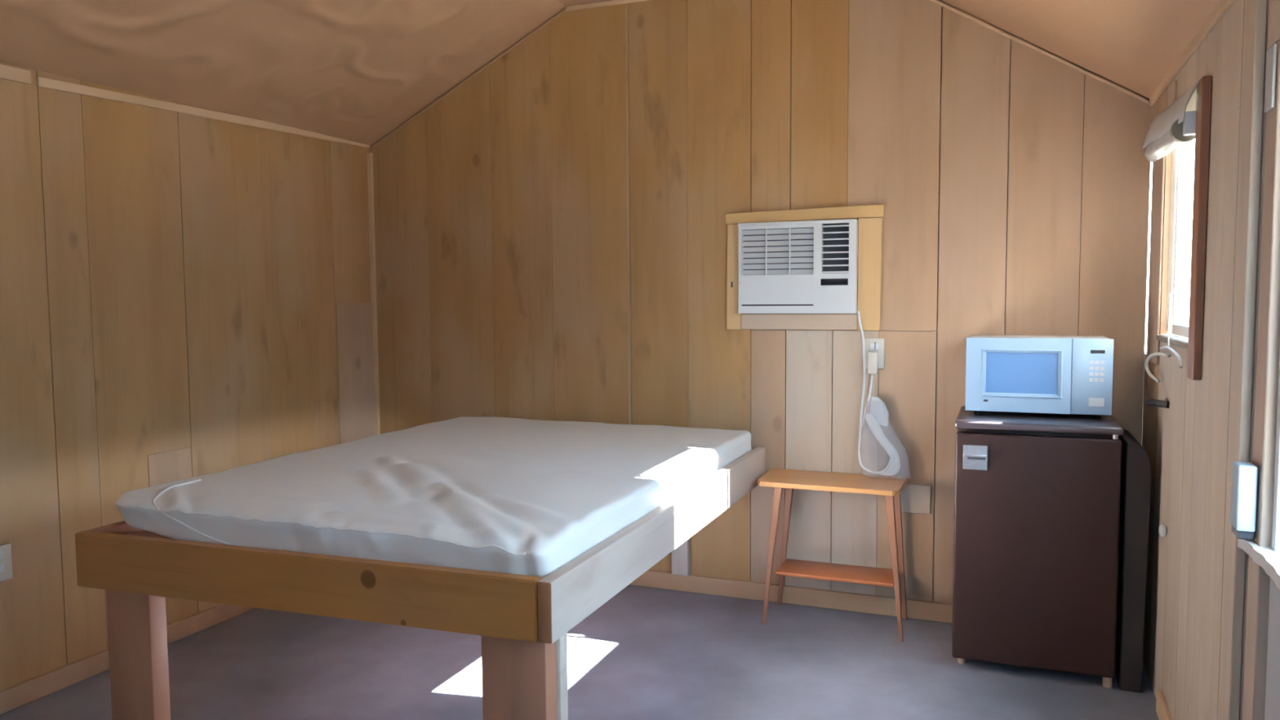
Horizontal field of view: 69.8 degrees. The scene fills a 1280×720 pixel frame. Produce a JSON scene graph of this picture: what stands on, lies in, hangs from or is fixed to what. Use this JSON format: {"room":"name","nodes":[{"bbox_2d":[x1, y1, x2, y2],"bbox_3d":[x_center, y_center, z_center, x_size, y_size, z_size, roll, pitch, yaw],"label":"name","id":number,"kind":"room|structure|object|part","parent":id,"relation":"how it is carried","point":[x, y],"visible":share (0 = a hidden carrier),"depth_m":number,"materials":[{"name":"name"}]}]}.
{"room":"cabin bedroom","nodes":[
{"label":"cabin bedroom","id":0,"kind":"room"},
{"bbox_2d":[0,62,375,691],"bbox_3d":[-2.390,0.118,2.122,0.156,2.105,5.650,1,4,22],"label":"wall","id":1,"kind":"structure","parent":0,"point":[183,295],"depth_m":3.36,"materials":[{"name":"brown wood"}]},
{"bbox_2d":[0,543,13,582],"bbox_3d":[-2.014,0.642,2.883,0.010,0.114,0.080,1,4,22],"label":"outlet plate","id":2,"kind":"object","parent":1,"relation":"attached to","point":[6,560],"visible":1,"depth_m":2.90,"materials":[{"name":"beige plastic"}]},
{"bbox_2d":[0,550,4,559],"bbox_3d":[-2.011,0.613,2.879,0.003,0.028,0.028,1,4,22],"label":"socket","id":3,"kind":"object","parent":2,"relation":"attached to","point":[2,552],"depth_m":2.89,"materials":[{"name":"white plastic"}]},
{"bbox_2d":[0,563,4,573],"bbox_3d":[-2.011,0.655,2.881,0.003,0.028,0.028,1,4,22],"label":"socket","id":4,"kind":"object","parent":2,"relation":"attached to","point":[2,565],"depth_m":2.89,"materials":[{"name":"white plastic"}]},
{"bbox_2d":[0,64,31,84],"bbox_3d":[-2.635,-0.769,1.246,0.014,0.070,3.665,1,4,22],"label":"trim","id":5,"kind":"structure","parent":1,"relation":"attached to","point":[6,73],"depth_m":2.89,"materials":[{"name":"brown wood"}]},
{"bbox_2d":[0,604,254,714],"bbox_3d":[-2.311,1.135,2.158,0.013,0.070,5.340,1,4,22],"label":"baseboard","id":6,"kind":"structure","parent":1,"relation":"attached to","point":[11,698],"depth_m":3.15,"materials":[{"name":"brown wood"}]},
{"bbox_2d":[35,76,369,147],"bbox_3d":[-1.641,-0.980,3.740,0.012,0.076,1.670,1,4,22],"label":"trim","id":7,"kind":"structure","parent":1,"relation":"attached to","point":[41,82],"depth_m":3.45,"materials":[{"name":"brown wood"}]},
{"bbox_2d":[366,152,380,435],"bbox_3d":[-1.322,-0.014,4.581,0.022,2.015,0.020,1,4,22],"label":"trim","id":8,"kind":"structure","parent":1,"relation":"attached to","point":[370,155],"depth_m":4.55,"materials":[{"name":"brown wood"}]},
{"bbox_2d":[0,584,1159,719],"bbox_3d":[-0.741,1.241,1.555,3.683,0.080,5.670,1,4,22],"label":"floor","id":9,"kind":"structure","parent":0,"point":[646,653],"depth_m":3.17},
{"bbox_2d":[75,446,764,719],"bbox_3d":[-0.538,0.748,3.259,1.520,0.665,1.966,1,4,22],"label":"frame","id":10,"kind":"object","parent":9,"relation":"on","point":[523,622],"visible":0.56,"depth_m":2.34,"materials":[{"name":"brown wood"}]},
{"bbox_3d":[-1.444,0.830,2.639,0.170,0.600,0.056,1,4,22],"label":"leg","id":11,"kind":"part","parent":10,"relation":"part of","materials":[{"name":"brown wood"}]},
{"bbox_2d":[115,416,751,577],"bbox_3d":[-0.538,0.393,3.235,1.436,0.156,1.884,1,4,22],"label":"mattress","id":12,"kind":"object","parent":10,"relation":"on","point":[503,495],"visible":0.99,"depth_m":2.63,"materials":[{"name":"white fabric"}]},
{"bbox_3d":[-0.285,0.854,2.179,0.172,0.600,0.056,1,4,22],"label":"leg","id":13,"kind":"part","parent":10,"relation":"part of","materials":[{"name":"brown wood"}]},
{"bbox_3d":[-0.208,0.852,2.200,0.062,0.600,0.039,1,4,22],"label":"leg","id":14,"kind":"part","parent":10,"relation":"part of","materials":[{"name":"brown wood"}]},
{"bbox_2d":[757,468,908,641],"bbox_3d":[0.765,0.758,3.642,0.572,0.575,0.299,1,4,22],"label":"side table","id":15,"kind":"object","parent":9,"relation":"on","point":[890,486],"visible":1,"depth_m":3.61,"materials":[{"name":"orange wood"}]},
{"bbox_3d":[0.523,0.770,3.622,0.078,0.556,0.032,1,4,22],"label":"leg","id":16,"kind":"part","parent":15,"relation":"part of","materials":[{"name":"brown wood"}]},
{"bbox_3d":[0.609,0.756,3.829,0.072,0.556,0.037,1,4,22],"label":"leg","id":17,"kind":"part","parent":15,"relation":"part of","materials":[{"name":"brown wood"}]},
{"bbox_2d":[776,558,893,586],"bbox_3d":[0.785,0.843,3.644,0.452,0.014,0.193,1,4,22],"label":"shelf","id":18,"kind":"object","parent":15,"relation":"attached to","point":[789,567],"depth_m":3.62,"materials":[{"name":"brown wood"}]},
{"bbox_3d":[0.956,0.779,3.450,0.074,0.556,0.032,1,4,22],"label":"leg","id":19,"kind":"part","parent":15,"relation":"part of","materials":[{"name":"brown wood"}]},
{"bbox_3d":[1.035,0.764,3.660,0.064,0.556,0.037,1,4,22],"label":"leg","id":20,"kind":"part","parent":15,"relation":"part of","materials":[{"name":"brown wood"}]},
{"bbox_2d":[951,406,1123,688],"bbox_3d":[1.398,0.632,3.274,0.514,0.868,0.486,1,4,22],"label":"mini fridge","id":21,"kind":"object","parent":9,"relation":"on","point":[1036,532],"visible":0.98,"depth_m":3.07,"materials":[{"name":"metal"}]},
{"bbox_3d":[1.139,0.331,3.117,0.078,0.083,0.004,1,4,22],"label":"handle","id":22,"kind":"part","parent":21,"relation":"part of","materials":[{"name":"metal"}]},
{"bbox_2d":[964,334,1113,418],"bbox_3d":[1.434,0.054,3.322,0.469,0.278,0.294,1,4,22],"label":"microwave","id":23,"kind":"object","parent":21,"relation":"on","point":[1010,373],"visible":1,"depth_m":3.19,"materials":[{"name":"white plastic"}]},
{"bbox_3d":[1.326,0.053,3.222,0.341,0.260,0.021,1,4,22],"label":"door","id":24,"kind":"part","parent":23,"relation":"part of","materials":[{"name":"plastic"}]},
{"bbox_3d":[1.544,0.057,3.135,0.126,0.260,0.021,1,4,22],"label":"control panel","id":25,"kind":"part","parent":23,"relation":"part of","materials":[{"name":"plastic"}]},
{"bbox_3d":[1.401,0.211,3.258,0.514,0.025,0.458,1,4,22],"label":"panel","id":26,"kind":"part","parent":21,"relation":"part of","materials":[{"name":"plastic"}]},
{"bbox_2d":[1115,427,1151,693],"bbox_3d":[1.682,0.662,3.164,0.072,0.820,0.420,1,4,22],"label":"board","id":27,"kind":"object","parent":9,"relation":"on","point":[1135,467],"visible":0.81,"depth_m":2.98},
{"bbox_2d":[0,0,1221,146],"bbox_3d":[-0.859,-1.093,1.435,3.763,0.785,5.670,1,4,22],"label":"ceiling","id":28,"kind":"structure","parent":0,"point":[352,70],"depth_m":3.32,"materials":[{"name":"brown wood"}]},
{"bbox_2d":[369,0,1152,604],"bbox_3d":[0.193,-0.298,3.998,3.555,2.640,0.078,1,4,22],"label":"wall","id":29,"kind":"structure","parent":0,"point":[551,231],"depth_m":3.84,"materials":[{"name":"brown wood"}]},
{"bbox_2d":[373,8,566,146],"bbox_3d":[-0.818,-1.305,4.295,1.060,0.540,0.007,1,4,22],"label":"trim","id":30,"kind":"structure","parent":29,"relation":"attached to","point":[564,10],"depth_m":4.28,"materials":[{"name":"brown wood"}]},
{"bbox_2d":[565,0,649,11],"bbox_3d":[0.281,-1.548,3.838,1.310,0.020,0.009,1,4,22],"label":"trim","id":31,"kind":"structure","parent":29,"relation":"attached to","point":[606,3],"depth_m":4.01,"materials":[{"name":"brown wood"}]},
{"bbox_2d":[671,537,689,576],"bbox_3d":[0.178,0.714,4.028,0.075,0.462,0.033,1,4,22],"label":"trim","id":32,"kind":"structure","parent":29,"relation":"attached to","point":[681,554],"depth_m":4.02,"materials":[{"name":"white wood"}]},
{"bbox_2d":[629,569,952,622],"bbox_3d":[-0.027,0.980,4.141,2.750,0.075,0.013,1,4,22],"label":"baseboard","id":33,"kind":"structure","parent":29,"relation":"attached to","point":[837,600],"depth_m":3.86,"materials":[{"name":"brown wood"}]},
{"bbox_2d":[737,218,857,313],"bbox_3d":[0.642,-0.377,3.747,0.484,0.373,0.063,1,4,22],"label":"air conditioner","id":34,"kind":"object","parent":29,"relation":"attached to","point":[805,266],"visible":1,"depth_m":3.73,"materials":[{"name":"white plastic"}]},
{"bbox_2d":[743,227,813,275],"bbox_3d":[0.571,-0.445,3.778,0.299,0.188,0.004,1,4,22],"label":"vent","id":35,"kind":"object","parent":34,"relation":"attached to","point":[808,234],"depth_m":3.76,"materials":[{"name":"white plastic"}]},
{"bbox_2d":[822,222,848,273],"bbox_3d":[0.790,-0.449,3.690,0.107,0.199,0.004,1,4,22],"label":"vent","id":36,"kind":"object","parent":34,"relation":"attached to","point":[843,228],"depth_m":3.69,"materials":[{"name":"plastic"}]},
{"bbox_2d":[857,311,890,474],"bbox_3d":[0.936,0.128,3.651,0.150,0.647,0.064,1,4,22],"label":"power cord","id":37,"kind":"object","parent":34,"relation":"hanging from","point":[873,357],"visible":1,"depth_m":3.67,"materials":[{"name":"white plastic"}]},
{"bbox_3d":[0.910,0.164,3.675,0.048,0.215,0.013,-1,4,-1],"label":"cord","id":38,"kind":"part","parent":37,"relation":"part of","materials":[{"name":"white plastic"}]},
{"bbox_2d":[864,395,900,475],"bbox_3d":[0.964,0.302,3.649,0.144,0.310,0.048,1,4,22],"label":"bundle","id":39,"kind":"object","parent":37,"relation":"hanging from","point":[878,415],"visible":1,"depth_m":3.65,"materials":[{"name":"white plastic"}]},
{"bbox_2d":[725,204,884,330],"bbox_3d":[0.664,-0.372,3.763,0.647,0.499,0.020,1,4,22],"label":"surround","id":40,"kind":"object","parent":29,"relation":"attached to","point":[869,228],"visible":0.92,"depth_m":3.71,"materials":[{"name":"yellow wood"}]},
{"bbox_2d":[864,337,884,368],"bbox_3d":[0.940,-0.026,3.682,0.078,0.122,0.014,1,4,22],"label":"wall outlet","id":41,"kind":"object","parent":29,"relation":"attached to","point":[871,344],"visible":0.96,"depth_m":3.68,"materials":[{"name":"beige plastic"}]},
{"bbox_2d":[870,342,879,350],"bbox_3d":[0.940,-0.053,3.677,0.034,0.030,0.005,1,4,22],"label":"socket","id":42,"kind":"object","parent":41,"relation":"attached to","point":[873,346],"depth_m":3.67,"materials":[{"name":"white plastic"}]},
{"bbox_2d":[929,0,1149,104],"bbox_3d":[1.353,-1.226,3.435,0.993,0.610,0.007,1,4,22],"label":"trim","id":43,"kind":"structure","parent":29,"relation":"attached to","point":[936,2],"depth_m":3.38,"materials":[{"name":"brown wood"}]},
{"bbox_2d":[1142,0,1279,719],"bbox_3d":[0.865,0.217,0.868,0.031,2.035,5.720,1,4,22],"label":"wall","id":44,"kind":"structure","parent":0,"point":[1187,443],"depth_m":2.33,"materials":[{"name":"brown wood"}]},
{"bbox_2d":[1146,398,1169,408],"bbox_3d":[1.615,0.135,2.856,0.022,0.022,0.082,-1,4,-10],"label":"peg","id":45,"kind":"object","parent":44,"relation":"attached to","point":[1155,402],"visible":0.92,"depth_m":2.85,"materials":[{"name":"grey metal"}]},
{"bbox_2d":[1145,351,1170,382],"bbox_3d":[1.628,0.021,2.886,0.027,0.104,0.350,1,4,18],"label":"hook","id":46,"kind":"object","parent":44,"relation":"attached to","point":[1160,353],"visible":1,"depth_m":2.94,"materials":[{"name":"beige plastic"}]},
{"bbox_2d":[1158,524,1166,537],"bbox_3d":[1.606,0.524,2.818,0.022,0.040,0.040,1,4,22],"label":"handle","id":47,"kind":"object","parent":44,"relation":"attached to","point":[1162,528],"visible":1,"depth_m":2.81,"materials":[{"name":"plastic"}]},
{"bbox_2d":[1155,689,1172,719],"bbox_3d":[1.450,1.089,2.446,0.013,0.070,0.880,1,4,22],"label":"baseboard","id":48,"kind":"structure","parent":44,"relation":"attached to","point":[1162,708],"depth_m":2.77,"materials":[{"name":"brown wood"}]},
{"bbox_2d":[1146,75,1212,380],"bbox_3d":[1.646,-0.361,2.807,0.070,0.780,1.038,1,4,22],"label":"window","id":49,"kind":"structure","parent":44,"relation":"in","point":[1193,331],"depth_m":2.41,"materials":[{"name":"brown wood"}]},
{"bbox_3d":[1.743,-0.359,3.099,0.007,0.735,0.232,1,4,22],"label":"corner post","id":50,"kind":"part","parent":49,"relation":"part of","materials":[{"name":"beige wood"}]},
{"bbox_2d":[1159,293,1182,368],"bbox_3d":[1.555,-0.092,2.684,0.011,0.208,0.344,1,4,22],"label":"blind cord","id":51,"kind":"object","parent":49,"relation":"hanging from","point":[1167,347],"visible":1,"depth_m":2.72,"materials":[{"name":"white plastic"}]},
{"bbox_3d":[1.598,-0.054,2.715,0.041,0.017,0.620,1,4,22],"label":"sill","id":52,"kind":"part","parent":49,"relation":"part of","materials":[{"name":"white wood"}]},
{"bbox_2d":[1142,75,1207,161],"bbox_3d":[1.564,-0.723,2.712,0.070,0.244,0.760,1,4,22],"label":"rolled blind","id":53,"kind":"object","parent":49,"relation":"attached to","point":[1174,126],"visible":0.97,"depth_m":2.61,"materials":[{"name":"grey fabric"}]},
{"bbox_3d":[1.627,-0.081,2.704,0.017,0.035,0.610,1,4,22],"label":"frame rail","id":54,"kind":"part","parent":49,"relation":"part of","materials":[{"name":"white plastic"}]},
{"bbox_3d":[1.623,-0.671,2.663,0.017,0.029,0.610,1,4,22],"label":"frame rail","id":55,"kind":"part","parent":49,"relation":"part of","materials":[{"name":"white plastic"}]},
{"bbox_3d":[1.445,-0.334,2.370,0.021,0.770,0.075,1,4,22],"label":"casing","id":56,"kind":"part","parent":49,"relation":"part of","materials":[{"name":"brown wood"}]},
{"bbox_2d":[1149,0,1234,106],"bbox_3d":[0.826,-0.739,0.777,0.011,0.030,5.350,1,4,22],"label":"trim","id":57,"kind":"structure","parent":44,"relation":"attached to","point":[1223,6],"depth_m":2.51,"materials":[{"name":"brown wood"}]},
{"bbox_2d":[1220,0,1279,719],"bbox_3d":[1.109,0.215,1.448,0.095,1.955,1.075,1,4,22],"label":"door","id":58,"kind":"structure","parent":44,"relation":"in","point":[1261,683],"depth_m":1.83,"materials":[{"name":"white wood"}]},
{"bbox_2d":[1230,460,1257,539],"bbox_3d":[1.223,0.283,1.859,0.033,0.149,0.063,1,4,22],"label":"box","id":59,"kind":"object","parent":58,"relation":"attached to","point":[1244,473],"visible":1,"depth_m":1.83,"materials":[{"name":"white plastic"}]},
{"bbox_3d":[1.229,-0.548,1.788,0.005,0.120,0.055,1,4,22],"label":"hinge plate","id":60,"kind":"part","parent":58,"relation":"part of","materials":[{"name":"grey paint"}]},
{"bbox_3d":[1.096,0.804,1.418,0.035,0.765,0.868,1,4,22],"label":"panel","id":61,"kind":"part","parent":58,"relation":"part of","materials":[{"name":"grey paint"}]},
{"label":"outside","id":62,"kind":"structure","parent":0,"visible":0},
{"bbox_2d":[1144,332,1188,351],"bbox_3d":[0.012,1.656,0.114,80.000,0.280,80.000,1,4,22],"label":"ground","id":63,"kind":"structure","parent":62,"point":[1145,343],"depth_m":28.30,"materials":[{"name":"white"}]},
{"bbox_2d":[1170,147,1185,336],"bbox_3d":[1.904,0.167,3.342,0.048,2.220,0.270,1,4,22],"label":"post","id":64,"kind":"object","parent":63,"relation":"on","point":[1184,148],"depth_m":3.17,"materials":[{"name":"white"}]}
]}

